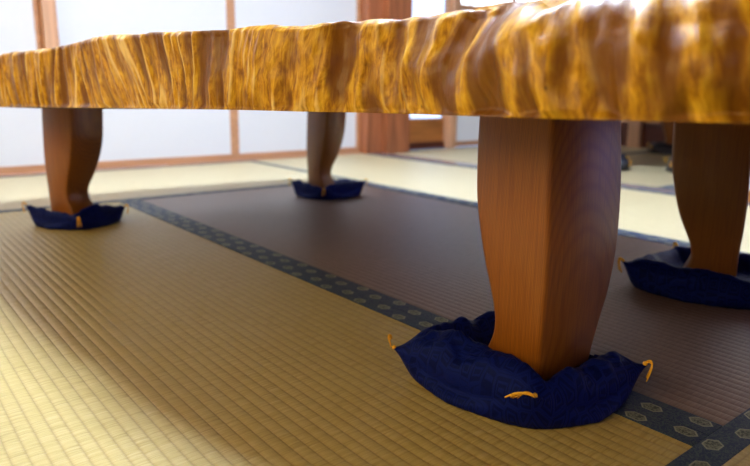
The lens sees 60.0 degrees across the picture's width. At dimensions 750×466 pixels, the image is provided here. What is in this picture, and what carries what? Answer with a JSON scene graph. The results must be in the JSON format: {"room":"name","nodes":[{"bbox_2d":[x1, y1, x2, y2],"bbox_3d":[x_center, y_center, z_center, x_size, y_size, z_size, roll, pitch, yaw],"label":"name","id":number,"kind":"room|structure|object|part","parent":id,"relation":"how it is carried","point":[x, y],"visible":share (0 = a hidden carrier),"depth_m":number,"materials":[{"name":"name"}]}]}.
{"room":"japanese tatami room","nodes":[
{"label":"japanese tatami room","id":0,"kind":"room"},
{"bbox_3d":[1.274,0.117,1.584,8.100,0.060,5.370,-9,16,-38],"label":"floor","id":1,"kind":"structure","parent":0,"visible":0},
{"bbox_2d":[0,161,339,212],"bbox_3d":[-1.085,-0.167,2.502,1.779,0.041,0.880,-9,16,-38],"label":"mat","id":2,"kind":"object","parent":1,"relation":"on","point":[111,185],"visible":0.58,"depth_m":2.58,"materials":[{"name":"wicker"}]},
{"bbox_2d":[0,153,362,175],"bbox_3d":[-1.782,-0.181,2.521,4.360,0.042,0.033,-9,16,-38],"label":"trim","id":3,"kind":"structure","parent":1,"relation":"on","point":[347,153],"depth_m":3.21,"materials":[{"name":"brown wood"}]},
{"bbox_2d":[0,200,707,465],"bbox_3d":[-0.568,0.133,1.172,0.880,0.041,1.894,-9,16,-38],"label":"mat","id":4,"kind":"object","parent":1,"relation":"on","point":[148,337],"visible":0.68,"depth_m":0.86,"materials":[{"name":"beige wicker"}]},
{"bbox_2d":[22,202,128,229],"bbox_3d":[-0.815,-0.060,1.790,0.206,0.065,0.207,7,14,25],"label":"cushion","id":5,"kind":"object","parent":4,"relation":"on","point":[95,215],"visible":0.85,"depth_m":1.72,"materials":[{"name":"blue fabric"}]},
{"bbox_2d":[0,0,749,380],"bbox_3d":[0.152,-0.130,1.218,1.285,0.424,2.667,-9,16,-38],"label":"table","id":6,"kind":"object","parent":5,"relation":"on","point":[551,85],"visible":1,"depth_m":0.76,"materials":[{"name":"brown wood"}]},
{"bbox_3d":[-0.819,-0.216,1.776,0.119,0.328,0.111,7,14,25],"label":"leg","id":7,"kind":"part","parent":6,"relation":"part of","materials":[{"name":"brown wood"}]},
{"bbox_3d":[-0.170,-0.318,2.277,0.091,0.328,0.119,-11,17,-42],"label":"leg","id":8,"kind":"part","parent":6,"relation":"part of","materials":[{"name":"brown wood"}]},
{"bbox_3d":[0.220,0.004,0.837,0.154,0.328,0.119,-9,16,-38],"label":"leg","id":9,"kind":"part","parent":6,"relation":"part of","materials":[{"name":"brown wood"}]},
{"bbox_3d":[0.640,-0.081,1.249,0.137,0.328,0.119,7,14,27],"label":"leg","id":10,"kind":"part","parent":6,"relation":"part of","materials":[{"name":"brown wood"}]},
{"bbox_2d":[387,311,652,428],"bbox_3d":[0.184,0.157,0.833,0.228,0.077,0.268,-9,16,-38],"label":"cushion","id":11,"kind":"object","parent":4,"relation":"on","point":[454,361],"visible":0.81,"depth_m":0.76,"materials":[{"name":"blue fabric"}]},
{"bbox_2d":[129,183,749,435],"bbox_3d":[0.126,0.021,1.718,0.900,0.041,1.894,-9,16,-38],"label":"mat","id":12,"kind":"object","parent":1,"relation":"on","point":[421,256],"visible":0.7,"depth_m":1.35,"materials":[{"name":"wicker"}]},
{"bbox_2d":[288,178,367,199],"bbox_3d":[-0.167,-0.165,2.310,0.225,0.061,0.203,-11,17,-42],"label":"cushion","id":13,"kind":"object","parent":12,"relation":"on","point":[342,188],"visible":0.91,"depth_m":2.24,"materials":[{"name":"blue fabric"}]},
{"bbox_2d":[618,242,749,309],"bbox_3d":[0.650,0.075,1.260,0.267,0.064,0.263,12,17,42],"label":"cushion","id":14,"kind":"object","parent":12,"relation":"on","point":[663,273],"visible":0.93,"depth_m":1.19,"materials":[{"name":"blue fabric"}]},
{"bbox_2d":[250,154,675,205],"bbox_3d":[0.240,-0.240,2.906,0.800,0.041,1.899,-9,16,-38],"label":"mat","id":15,"kind":"object","parent":1,"relation":"on","point":[436,179],"visible":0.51,"depth_m":2.89,"materials":[{"name":"wicker"}]},
{"bbox_2d":[395,146,647,163],"bbox_3d":[1.012,-0.505,4.153,1.799,0.041,0.880,-9,16,-38],"label":"mat","id":16,"kind":"object","parent":1,"relation":"on","point":[458,154],"visible":0.09,"depth_m":3.93,"materials":[{"name":"wicker"}]},
{"bbox_2d":[372,153,749,203],"bbox_3d":[1.639,-0.003,1.910,0.098,0.042,5.250,-9,16,-38],"label":"trim","id":17,"kind":"structure","parent":1,"relation":"on","point":[658,189],"depth_m":3.32,"materials":[{"name":"brown wood"}]},
{"bbox_2d":[621,152,673,187],"bbox_3d":[1.569,-0.349,3.477,1.799,0.041,0.900,-9,16,-38],"label":"mat","id":18,"kind":"object","parent":1,"relation":"on","point":[646,168],"visible":0.09,"depth_m":3.13,"materials":[{"name":"wicker"}]},
{"bbox_2d":[621,154,630,170],"bbox_3d":[1.150,-0.362,3.255,0.249,0.071,0.249,5,13,17],"label":"cushion","id":19,"kind":"object","parent":18,"relation":"on","point":[625,162],"visible":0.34,"depth_m":3.13,"materials":[{"name":"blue fabric"}]},
{"bbox_2d":[647,141,671,154],"bbox_3d":[1.861,-0.542,4.111,0.249,0.071,0.249,5,13,17],"label":"cushion","id":20,"kind":"object","parent":18,"relation":"on","point":[660,147],"visible":0.53,"depth_m":4.03,"materials":[{"name":"black fabric"}]},
{"bbox_2d":[665,157,671,171],"bbox_3d":[1.541,-0.330,3.134,0.249,0.070,0.249,5,13,17],"label":"cushion","id":21,"kind":"object","parent":18,"relation":"on","point":[668,161],"visible":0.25,"depth_m":3.16,"materials":[{"name":"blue fabric"}]},
{"bbox_2d":[621,120,673,143],"bbox_3d":[1.506,-0.638,3.643,0.911,0.405,1.335,5,13,17],"label":"table","id":22,"kind":"object","parent":21,"relation":"on","point":[668,127],"visible":0.04,"depth_m":4.05,"materials":[{"name":"brown wood"}]},
{"bbox_3d":[1.857,-0.693,4.088,0.119,0.328,0.119,5,13,17],"label":"leg","id":23,"kind":"part","parent":22,"relation":"part of","materials":[{"name":"brown wood"}]},
{"bbox_2d":[618,196,749,253],"bbox_3d":[1.429,0.094,1.463,0.800,0.041,1.899,-9,16,-38],"label":"mat","id":24,"kind":"object","parent":1,"relation":"on","point":[660,219],"visible":0.4,"depth_m":1.91,"materials":[{"name":"wicker"}]},
{"bbox_2d":[665,408,749,465],"bbox_3d":[0.650,0.320,0.396,1.779,0.041,0.875,-9,16,-38],"label":"mat","id":25,"kind":"object","parent":1,"relation":"on","point":[729,445],"visible":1,"depth_m":0.69,"materials":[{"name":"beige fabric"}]},
{"bbox_3d":[-0.990,-2.420,2.718,6.400,0.630,0.080,-9,16,-38],"label":"wall","id":26,"kind":"structure","parent":0,"visible":0},
{"bbox_2d":[0,0,45,174],"bbox_3d":[-1.780,-1.095,2.350,0.983,1.818,0.027,-9,16,-38],"label":"door","id":27,"kind":"structure","parent":26,"relation":"in","point":[21,131],"depth_m":2.71,"materials":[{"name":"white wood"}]},
{"bbox_3d":[-1.792,-0.225,2.543,0.983,0.034,0.026,-9,16,-38],"label":"rail","id":28,"kind":"part","parent":27,"relation":"part of","materials":[{"name":"brown wood"}]},
{"bbox_2d":[38,0,56,48],"bbox_3d":[-1.375,-1.157,2.660,0.044,1.820,0.110,-9,16,-38],"label":"trim","id":29,"kind":"structure","parent":26,"relation":"attached to","point":[46,7],"depth_m":2.68,"materials":[{"name":"brown wood"}]},
{"bbox_2d":[53,0,235,168],"bbox_3d":[-1.041,-1.215,2.932,0.826,1.818,0.027,-9,16,-38],"label":"door","id":30,"kind":"structure","parent":26,"relation":"in","point":[131,137],"depth_m":3.05,"materials":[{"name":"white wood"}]},
{"bbox_3d":[-1.052,-0.344,3.125,0.826,0.034,0.026,-9,16,-38],"label":"rail","id":31,"kind":"part","parent":30,"relation":"part of","materials":[{"name":"brown wood"}]},
{"bbox_2d":[230,0,359,159],"bbox_3d":[-0.404,-1.317,3.433,0.807,1.818,0.027,-9,16,-38],"label":"door","id":32,"kind":"structure","parent":26,"relation":"in","point":[259,134],"depth_m":3.48,"materials":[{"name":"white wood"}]},
{"bbox_3d":[-0.415,-0.446,3.626,0.807,0.034,0.026,-9,16,-38],"label":"rail","id":33,"kind":"part","parent":32,"relation":"part of","materials":[{"name":"brown wood"}]},
{"bbox_2d":[359,0,382,153],"bbox_3d":[-0.036,-1.351,3.706,0.110,1.860,0.130,-9,16,-38],"label":"trim","id":34,"kind":"structure","parent":26,"relation":"attached to","point":[370,123],"depth_m":3.80,"materials":[{"name":"red wood"}]},
{"bbox_2d":[381,0,412,153],"bbox_3d":[0.102,-1.380,3.753,0.170,1.820,0.160,-9,16,-38],"label":"trim","id":35,"kind":"structure","parent":26,"relation":"attached to","point":[395,129],"depth_m":3.83,"materials":[{"name":"red wood"}]},
{"bbox_2d":[409,0,450,149],"bbox_3d":[0.301,-1.419,3.984,0.435,1.800,0.035,-9,16,-38],"label":"door","id":36,"kind":"structure","parent":26,"relation":"in","point":[426,131],"depth_m":4.13,"materials":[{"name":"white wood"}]},
{"bbox_3d":[0.288,-0.561,4.172,0.410,0.045,0.035,-9,16,-38],"label":"rail","id":37,"kind":"part","parent":36,"relation":"part of","materials":[{"name":"brown wood"}]},
{"bbox_3d":[0.291,-0.725,4.136,0.390,0.010,0.035,-9,16,-38],"label":"rail","id":38,"kind":"part","parent":36,"relation":"part of","materials":[{"name":"white wood"}]},
{"bbox_3d":[0.301,-1.513,3.961,0.390,1.605,0.004,-9,16,-38],"label":"pane","id":39,"kind":"part","parent":36,"relation":"part of","materials":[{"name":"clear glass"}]},
{"bbox_2d":[446,0,460,147],"bbox_3d":[0.501,-1.456,4.118,0.050,1.820,0.080,-9,16,-38],"label":"trim","id":40,"kind":"structure","parent":26,"relation":"attached to","point":[455,4],"depth_m":4.25,"materials":[{"name":"brown wood"}]},
{"bbox_2d":[456,0,514,146],"bbox_3d":[0.731,-1.500,4.326,0.575,1.818,0.027,-9,16,-38],"label":"door","id":41,"kind":"structure","parent":26,"relation":"in","point":[467,131],"depth_m":4.40,"materials":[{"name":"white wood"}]},
{"bbox_3d":[0.720,-0.629,4.519,0.575,0.034,0.026,-9,16,-38],"label":"rail","id":42,"kind":"part","parent":41,"relation":"part of","materials":[{"name":"brown wood"}]},
{"bbox_3d":[0.725,-1.065,4.423,0.565,0.870,0.010,-9,16,-38],"label":"paper panel","id":43,"kind":"part","parent":41,"relation":"part of","materials":[{"name":"white paper"}]},
{"bbox_3d":[0.731,-1.489,4.329,0.531,0.030,0.026,-9,16,-38],"label":"rail","id":44,"kind":"part","parent":41,"relation":"part of","materials":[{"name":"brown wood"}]},
{"bbox_3d":[0.736,-1.929,4.232,0.565,0.900,0.010,-9,16,-38],"label":"paper panel","id":45,"kind":"part","parent":41,"relation":"part of","materials":[{"name":"white paper"}]},
{"bbox_2d":[515,0,535,1],"bbox_3d":[1.189,-1.574,4.687,0.600,1.818,0.027,-9,16,-38],"label":"door","id":46,"kind":"structure","parent":26,"relation":"in","point":[515,0],"depth_m":4.55,"materials":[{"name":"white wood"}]},
{"bbox_3d":[2.534,-1.714,3.502,0.080,2.260,3.550,-9,16,-38],"label":"wall","id":47,"kind":"structure","parent":0,"visible":0},
{"bbox_2d":[626,121,643,147],"bbox_3d":[1.835,-1.797,4.276,0.080,2.450,0.090,-9,16,-38],"label":"trim","id":48,"kind":"structure","parent":47,"relation":"attached to","point":[635,128],"depth_m":4.49,"materials":[{"name":"brown wood"}]},
{"bbox_2d":[622,121,661,123],"bbox_3d":[2.526,-0.591,3.702,0.090,0.020,3.470,-9,16,-38],"label":"trim","id":49,"kind":"structure","parent":47,"relation":"attached to","point":[657,122],"depth_m":4.42,"materials":[{"name":"brown wood"}]},
{"bbox_2d":[621,122,664,147],"bbox_3d":[2.536,-0.481,3.736,0.100,0.210,3.470,-9,16,-38],"label":"baseboard","id":50,"kind":"structure","parent":47,"relation":"attached to","point":[652,132],"depth_m":4.45,"materials":[{"name":"brown wood"}]}
]}

